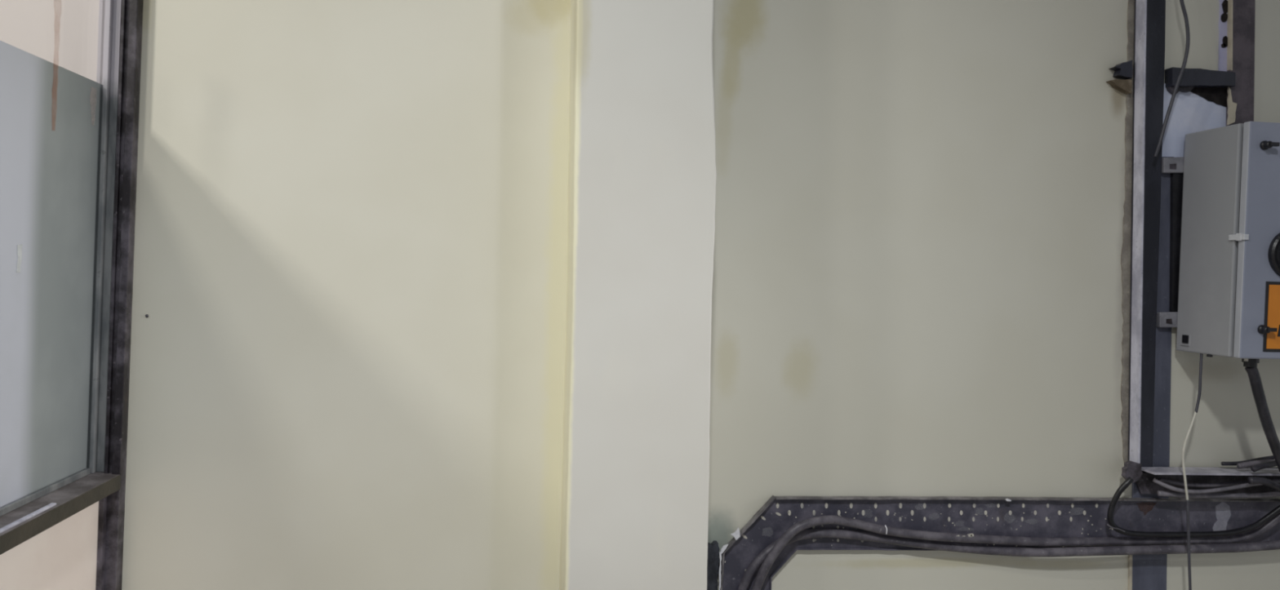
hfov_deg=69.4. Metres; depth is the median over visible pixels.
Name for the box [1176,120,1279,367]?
electrical box
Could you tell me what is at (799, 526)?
cable
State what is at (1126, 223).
trim
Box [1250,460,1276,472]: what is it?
cable
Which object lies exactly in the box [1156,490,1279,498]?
cable
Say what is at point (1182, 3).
hanging wire
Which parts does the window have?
board panel, rail, post, corner post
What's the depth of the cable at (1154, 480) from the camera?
1.84 m
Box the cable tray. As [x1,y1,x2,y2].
[718,495,1279,589]
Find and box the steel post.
[1128,156,1184,589]
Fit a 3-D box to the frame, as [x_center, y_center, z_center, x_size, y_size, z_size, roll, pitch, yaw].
[1.196,-0.136,1.856,0.443,1.092,0.059,1,2,-7]
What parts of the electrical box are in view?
knockout plate, door, lock knob, lock knob, rotary handle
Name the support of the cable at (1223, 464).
on the frame
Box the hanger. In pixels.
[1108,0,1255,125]
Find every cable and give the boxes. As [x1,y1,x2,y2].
[737,528,1279,589]
[751,512,1279,589]
[1106,476,1279,537]
[1152,478,1279,493]
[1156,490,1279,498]
[1159,477,1279,487]
[1221,455,1274,466]
[1236,459,1275,468]
[1244,366,1279,471]
[1246,476,1279,491]
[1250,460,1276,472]
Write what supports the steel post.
attached to the wall
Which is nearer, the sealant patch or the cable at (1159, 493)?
the sealant patch
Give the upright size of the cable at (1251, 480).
0.050 m
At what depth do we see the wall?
1.72 m
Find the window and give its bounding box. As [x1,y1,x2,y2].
[0,0,143,589]
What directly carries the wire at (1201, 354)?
hanging from the electrical box
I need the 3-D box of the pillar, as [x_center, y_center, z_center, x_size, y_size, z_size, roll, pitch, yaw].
[-0.002,-0.193,1.635,0.252,3.300,0.230,1,2,-7]
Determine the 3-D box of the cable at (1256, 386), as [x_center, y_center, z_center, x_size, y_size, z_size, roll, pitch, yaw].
[1.242,0.284,1.794,0.225,0.304,0.032,1,2,-25]
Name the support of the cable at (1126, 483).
attached to the wall
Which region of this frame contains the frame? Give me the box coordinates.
[1121,0,1279,494]
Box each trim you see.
[1120,0,1134,462]
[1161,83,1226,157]
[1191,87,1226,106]
[1217,0,1227,71]
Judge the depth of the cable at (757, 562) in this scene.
1.82 m
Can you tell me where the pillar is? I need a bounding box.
[559,0,716,589]
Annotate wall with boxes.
[0,0,1279,589]
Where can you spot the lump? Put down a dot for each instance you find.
(1125, 86)
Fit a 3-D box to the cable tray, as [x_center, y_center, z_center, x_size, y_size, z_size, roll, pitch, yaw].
[0.776,0.540,1.846,1.266,0.281,0.019,1,2,-7]
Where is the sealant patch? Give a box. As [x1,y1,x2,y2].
[706,541,719,589]
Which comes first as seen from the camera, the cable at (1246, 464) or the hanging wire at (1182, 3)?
the hanging wire at (1182, 3)
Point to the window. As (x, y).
(68, 140)
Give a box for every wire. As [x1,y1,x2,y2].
[1153,0,1190,156]
[1182,353,1203,589]
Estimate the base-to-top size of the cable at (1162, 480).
0.022 m
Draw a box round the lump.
[1106,79,1132,93]
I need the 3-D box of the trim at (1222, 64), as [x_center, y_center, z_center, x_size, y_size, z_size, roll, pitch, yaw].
[1.192,-0.549,1.880,0.034,0.198,0.005,1,2,-7]

